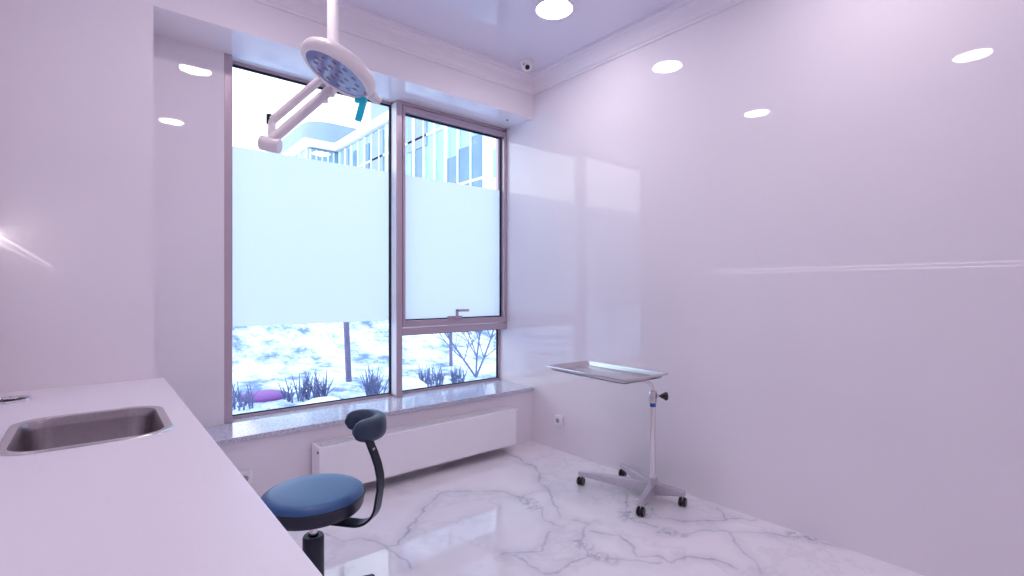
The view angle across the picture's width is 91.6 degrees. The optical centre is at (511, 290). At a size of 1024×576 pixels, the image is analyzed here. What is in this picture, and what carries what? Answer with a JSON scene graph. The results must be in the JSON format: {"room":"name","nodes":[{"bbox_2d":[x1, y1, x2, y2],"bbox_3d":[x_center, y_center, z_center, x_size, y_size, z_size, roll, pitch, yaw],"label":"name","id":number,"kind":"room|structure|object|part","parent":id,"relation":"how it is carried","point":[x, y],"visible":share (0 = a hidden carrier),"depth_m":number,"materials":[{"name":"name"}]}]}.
{"room":"medical procedure room","nodes":[
{"label":"medical procedure room","id":0,"kind":"room"},
{"bbox_2d":[0,0,531,497],"bbox_3d":[-1.226,-0.268,3.525,3.375,3.235,0.363,0,0,-40],"label":"wall","id":1,"kind":"structure","parent":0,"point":[76,76],"depth_m":2.56,"materials":[{"name":"white paint"}]},
{"bbox_2d":[240,469,251,483],"bbox_3d":[-1.591,1.115,2.958,0.082,0.082,0.037,0,0,-40],"label":"wall socket","id":2,"kind":"object","parent":1,"relation":"attached to","point":[247,474],"visible":0.48,"depth_m":2.96,"materials":[{"name":"white plastic"}]},
{"bbox_2d":[312,406,517,483],"bbox_3d":[-0.615,1.127,3.692,1.668,0.294,0.167,0,0,-40],"label":"radiator","id":3,"kind":"object","parent":1,"relation":"attached to","point":[407,448],"visible":0.9,"depth_m":3.56,"materials":[{"name":"metal"}]},
{"bbox_3d":[-1.243,1.125,3.159,0.010,0.287,0.134,0,0,-40],"label":"panel","id":4,"kind":"part","parent":3,"relation":"part of","materials":[{"name":"metal"}]},
{"bbox_2d":[314,406,511,447],"bbox_3d":[-0.629,0.987,3.669,1.587,0.007,0.124,0,0,-40],"label":"grille","id":5,"kind":"object","parent":3,"relation":"attached to","point":[345,442],"depth_m":3.62,"materials":[{"name":"metal"}]},
{"bbox_2d":[153,34,504,426],"bbox_3d":[-1.388,-0.268,3.718,3.375,3.235,0.140,0,0,-40],"label":"window reveal","id":6,"kind":"structure","parent":0,"point":[188,79],"depth_m":3.10,"materials":[{"name":"white paint"}]},
{"bbox_2d":[224,53,506,423],"bbox_3d":[-0.986,-0.338,4.021,2.369,2.405,0.192,0,0,-40],"label":"window","id":7,"kind":"structure","parent":6,"relation":"in","point":[307,241],"depth_m":3.95,"materials":[{"name":"glass"}]},
{"bbox_3d":[-1.023,0.856,4.086,2.299,0.018,0.045,0,0,-40],"label":"rail","id":8,"kind":"part","parent":7,"relation":"part of","materials":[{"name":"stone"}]},
{"bbox_3d":[-0.986,-1.528,4.058,2.321,0.024,0.136,0,0,-40],"label":"rail","id":9,"kind":"part","parent":7,"relation":"part of","materials":[{"name":"metal"}]},
{"bbox_3d":[-0.491,-0.604,4.423,1.090,1.808,0.074,0,0,-40],"label":"sash","id":10,"kind":"part","parent":7,"relation":"part of","materials":[{"name":"glass"}]},
{"bbox_3d":[-0.469,0.205,4.361,0.200,0.085,0.048,0,0,-40],"label":"handle","id":11,"kind":"part","parent":7,"relation":"part of","materials":[{"name":"metal"}]},
{"bbox_2d":[204,380,533,445],"bbox_3d":[-1.020,0.880,3.751,2.769,0.030,0.483,0,0,-40],"label":"window sill","id":12,"kind":"structure","parent":6,"relation":"attached to","point":[267,425],"depth_m":3.59,"materials":[{"name":"grey stone"}]},
{"bbox_2d":[340,0,677,72],"bbox_3d":[0.162,-1.945,1.872,3.675,0.120,4.960,0,0,-40],"label":"ceiling","id":13,"kind":"structure","parent":0,"point":[510,32],"depth_m":3.50,"materials":[{"name":"white paint"}]},
{"bbox_2d":[257,0,381,153],"bbox_3d":[-0.908,-1.281,2.402,0.482,1.209,0.550,0,0,-40],"label":"lamp","id":14,"kind":"object","parent":13,"relation":"hanging from","point":[334,65],"visible":1,"depth_m":2.42,"materials":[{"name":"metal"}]},
{"bbox_3d":[-1.063,-0.968,2.492,0.283,0.284,0.041,0,0,-13],"label":"arm","id":15,"kind":"part","parent":14,"relation":"part of","materials":[{"name":"metal"}]},
{"bbox_3d":[-1.050,-0.878,2.485,0.306,0.306,0.049,0,0,-13],"label":"arm","id":16,"kind":"part","parent":14,"relation":"part of","materials":[{"name":"metal"}]},
{"bbox_3d":[-0.716,-0.860,2.362,0.059,0.117,0.022,0,0,0],"label":"handle","id":17,"kind":"part","parent":14,"relation":"part of","materials":[{"name":"teal plastic"}]},
{"bbox_3d":[-0.673,-0.947,2.447,0.066,0.061,0.051,0,0,-40],"label":"knob","id":18,"kind":"part","parent":14,"relation":"part of","materials":[{"name":"plastic"}]},
{"bbox_2d":[520,59,533,71],"bbox_3d":[0.123,-1.846,4.107,0.116,0.077,0.116,0,0,-40],"label":"security camera","id":19,"kind":"object","parent":13,"relation":"attached to","point":[526,64],"visible":1,"depth_m":4.07,"materials":[{"name":"white plastic"}]},
{"bbox_2d":[535,0,573,19],"bbox_3d":[0.282,-1.878,3.318,0.260,0.014,0.260,0,0,-40],"label":"recessed light","id":20,"kind":"object","parent":13,"relation":"in","point":[545,9],"visible":1,"depth_m":3.32,"materials":[{"name":"white plastic"}]},
{"bbox_2d":[287,441,924,575],"bbox_3d":[0.162,1.410,1.872,3.675,0.120,4.960,0,0,-40],"label":"floor","id":21,"kind":"structure","parent":0,"point":[520,509],"depth_m":2.77,"materials":[{"name":"white stone"}]},
{"bbox_2d":[261,409,386,575],"bbox_3d":[-0.808,0.933,2.068,0.541,0.834,0.558,0,0,-40],"label":"stool","id":22,"kind":"object","parent":21,"relation":"on","point":[313,502],"visible":0.91,"depth_m":2.00,"materials":[{"name":"blue leather"}]},
{"bbox_3d":[-0.820,0.830,2.054,0.402,0.028,0.402,0,0,-40],"label":"seat","id":23,"kind":"part","parent":22,"relation":"part of","materials":[{"name":"blue leather"}]},
{"bbox_3d":[-0.820,0.876,2.054,0.406,0.064,0.406,0,0,-40],"label":"seat","id":24,"kind":"part","parent":22,"relation":"part of","materials":[{"name":"leather"}]},
{"bbox_2d":[546,361,686,516],"bbox_3d":[0.670,0.929,3.264,0.641,0.842,0.729,0,0,-31],"label":"tray stand","id":25,"kind":"object","parent":21,"relation":"on","point":[649,486],"visible":1,"depth_m":3.22,"materials":[{"name":"metal"}]},
{"bbox_2d":[546,361,667,383],"bbox_3d":[0.597,0.523,3.219,0.446,0.030,0.717,0,0,-40],"label":"tray","id":26,"kind":"object","parent":25,"relation":"on","point":[618,374],"depth_m":3.22,"materials":[{"name":"metal"}]},
{"bbox_3d":[0.682,1.278,3.349,0.493,0.080,0.052,0,0,28],"label":"leg","id":27,"kind":"part","parent":25,"relation":"part of","materials":[{"name":"metal"}]},
{"bbox_3d":[0.853,1.278,3.430,0.046,0.080,0.394,0,0,-17],"label":"leg","id":28,"kind":"part","parent":25,"relation":"part of","materials":[{"name":"metal"}]},
{"bbox_3d":[0.835,1.278,3.091,0.046,0.079,0.288,0,0,30],"label":"leg","id":29,"kind":"part","parent":25,"relation":"part of","materials":[{"name":"metal"}]},
{"bbox_3d":[0.970,0.682,3.216,0.076,0.054,0.055,0,0,12],"label":"knob","id":30,"kind":"part","parent":25,"relation":"part of","materials":[{"name":"black plastic"}]},
{"bbox_3d":[1.003,1.278,3.164,0.194,0.079,0.046,0,0,36],"label":"leg","id":31,"kind":"part","parent":25,"relation":"part of","materials":[{"name":"metal"}]},
{"bbox_3d":[-1.232,0.931,1.417,0.652,0.837,2.855,0,0,-40],"label":"base cabinet","id":32,"kind":"object","parent":21,"relation":"on","visible":0},
{"bbox_2d":[0,378,322,575],"bbox_3d":[-1.223,0.494,1.406,0.652,0.038,2.886,0,0,-40],"label":"countertop","id":33,"kind":"structure","parent":32,"relation":"on","point":[172,502],"depth_m":1.09,"materials":[{"name":"white laminate"}]},
{"bbox_2d":[0,395,31,404],"bbox_3d":[-2.165,0.469,2.136,0.156,0.012,0.156,0,0,-40],"label":"cable grommet","id":34,"kind":"object","parent":33,"relation":"in","point":[18,398],"visible":1,"depth_m":2.14,"materials":[{"name":"silver metal"}]},
{"bbox_2d":[0,406,173,455],"bbox_3d":[-1.463,0.565,1.733,0.440,0.192,0.536,0,0,-40],"label":"sink","id":35,"kind":"object","parent":33,"relation":"in","point":[53,433],"visible":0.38,"depth_m":1.87,"materials":[{"name":"metal"}]},
{"bbox_2d":[500,0,1023,575],"bbox_3d":[1.511,-0.268,3.005,0.150,3.235,4.960,0,0,-40],"label":"wall","id":36,"kind":"structure","parent":0,"point":[806,216],"depth_m":2.76,"materials":[{"name":"white paint"}]},
{"bbox_2d":[252,0,746,95],"bbox_3d":[0.275,-1.817,1.737,3.375,0.137,4.307,0,0,-40],"label":"trim","id":37,"kind":"structure","parent":36,"relation":"attached to","point":[674,17],"depth_m":3.60,"materials":[{"name":"paint"}]},
{"bbox_2d":[554,414,563,425],"bbox_3d":[0.395,1.092,4.190,0.037,0.082,0.082,0,0,-40],"label":"wall socket","id":38,"kind":"object","parent":36,"relation":"attached to","point":[558,419],"visible":1,"depth_m":4.17,"materials":[{"name":"white plastic"}]},
{"label":"outside","id":39,"kind":"structure","parent":0,"visible":0},
{"bbox_2d":[232,320,495,414],"bbox_3d":[-5.660,-0.435,16.074,40.000,3.229,24.000,0,0,-40],"label":"snowy ground","id":40,"kind":"structure","parent":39,"point":[263,356],"depth_m":8.09,"materials":[{"name":"white snow"}]},
{"bbox_2d":[232,381,261,410],"bbox_3d":[-2.642,1.033,4.853,0.343,0.278,0.285,0,0,-40],"label":"bare shrub","id":41,"kind":"object","parent":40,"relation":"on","point":[238,398],"visible":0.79,"depth_m":4.85,"materials":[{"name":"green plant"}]},
{"bbox_2d":[241,389,286,402],"bbox_3d":[-2.665,1.136,5.350,0.500,0.108,0.500,0,0,-40],"label":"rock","id":42,"kind":"object","parent":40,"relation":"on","point":[267,395],"visible":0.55,"depth_m":5.22,"materials":[{"name":"purple stone"}]},
{"bbox_2d":[278,378,295,402],"bbox_3d":[-2.319,1.040,5.182,0.179,0.266,0.296,0,0,-40],"label":"bare shrub","id":43,"kind":"object","parent":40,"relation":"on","point":[289,396],"visible":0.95,"depth_m":5.18,"materials":[{"name":"green plant"}]},
{"bbox_2d":[291,369,334,401],"bbox_3d":[-2.145,1.008,5.306,0.443,0.330,0.338,0,0,-40],"label":"bare shrub","id":44,"kind":"object","parent":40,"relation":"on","point":[317,391],"visible":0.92,"depth_m":5.27,"materials":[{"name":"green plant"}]},
{"bbox_2d":[302,397,339,404],"bbox_3d":[-1.872,1.129,4.957,0.467,0.103,0.400,0,0,-40],"label":"snow mound","id":45,"kind":"object","parent":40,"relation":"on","point":[319,399],"visible":0.32,"depth_m":4.92,"materials":[{"name":"white snow"}]},
{"bbox_2d":[343,322,351,381],"bbox_3d":[-2.098,0.050,6.270,0.166,2.303,0.073,0,0,-40],"label":"wooden post","id":46,"kind":"object","parent":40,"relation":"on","point":[348,373],"visible":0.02,"depth_m":6.26,"materials":[{"name":"brown wood"}]},
{"bbox_2d":[360,365,388,395],"bbox_3d":[-1.493,0.992,5.385,0.317,0.361,0.345,0,0,-40],"label":"bare shrub","id":47,"kind":"object","parent":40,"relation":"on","point":[371,389],"visible":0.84,"depth_m":5.33,"materials":[{"name":"green plant"}]},
{"bbox_2d":[267,103,495,189],"bbox_3d":[-5.896,-5.025,31.479,12.950,12.750,36.600,0,0,-40],"label":"office building","id":48,"kind":"structure","parent":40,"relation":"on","point":[433,151],"depth_m":23.05,"materials":[{"name":"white glass"}]},
{"bbox_3d":[-9.664,-5.000,28.968,0.070,6.300,0.800,0,0,-40],"label":"lilac panel","id":49,"kind":"part","parent":48,"relation":"part of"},
{"bbox_3d":[-6.963,-5.000,25.752,0.070,6.300,1.400,0,0,-40],"label":"lilac panel","id":50,"kind":"part","parent":48,"relation":"part of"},
{"bbox_3d":[-4.295,-7.275,22.573,0.070,1.750,1.700,0,0,-40],"label":"lilac panel","id":51,"kind":"part","parent":48,"relation":"part of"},
{"bbox_2d":[386,378,427,392],"bbox_3d":[-1.159,1.086,5.555,0.510,0.189,0.440,0,0,-40],"label":"snow mound","id":52,"kind":"object","parent":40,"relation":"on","point":[407,383],"visible":0.38,"depth_m":5.45,"materials":[{"name":"white snow"}]},
{"bbox_2d":[414,363,444,386],"bbox_3d":[-0.972,1.020,6.008,0.348,0.306,0.306,0,0,-40],"label":"bare shrub","id":53,"kind":"object","parent":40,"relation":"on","point":[428,378],"visible":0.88,"depth_m":5.98,"materials":[{"name":"green plant"}]},
{"bbox_2d":[449,333,452,365],"bbox_3d":[-0.937,0.000,7.595,0.067,2.400,0.052,0,0,-40],"label":"wooden post","id":54,"kind":"object","parent":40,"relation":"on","point":[450,334],"visible":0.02,"depth_m":7.58,"materials":[{"name":"brown wood"}]},
{"bbox_2d":[448,366,468,382],"bbox_3d":[-0.684,1.045,6.157,0.257,0.256,0.281,0,0,-24],"label":"bare shrub","id":55,"kind":"object","parent":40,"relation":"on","point":[455,377],"visible":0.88,"depth_m":6.11,"materials":[{"name":"green plant"}]},
{"bbox_2d":[432,330,495,376],"bbox_3d":[-0.531,-0.012,6.655,2.534,2.340,0.929,0,0,0],"label":"bare tree","id":56,"kind":"object","parent":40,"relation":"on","point":[476,373],"visible":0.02,"depth_m":6.59,"materials":[{"name":"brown plant"}]}
]}

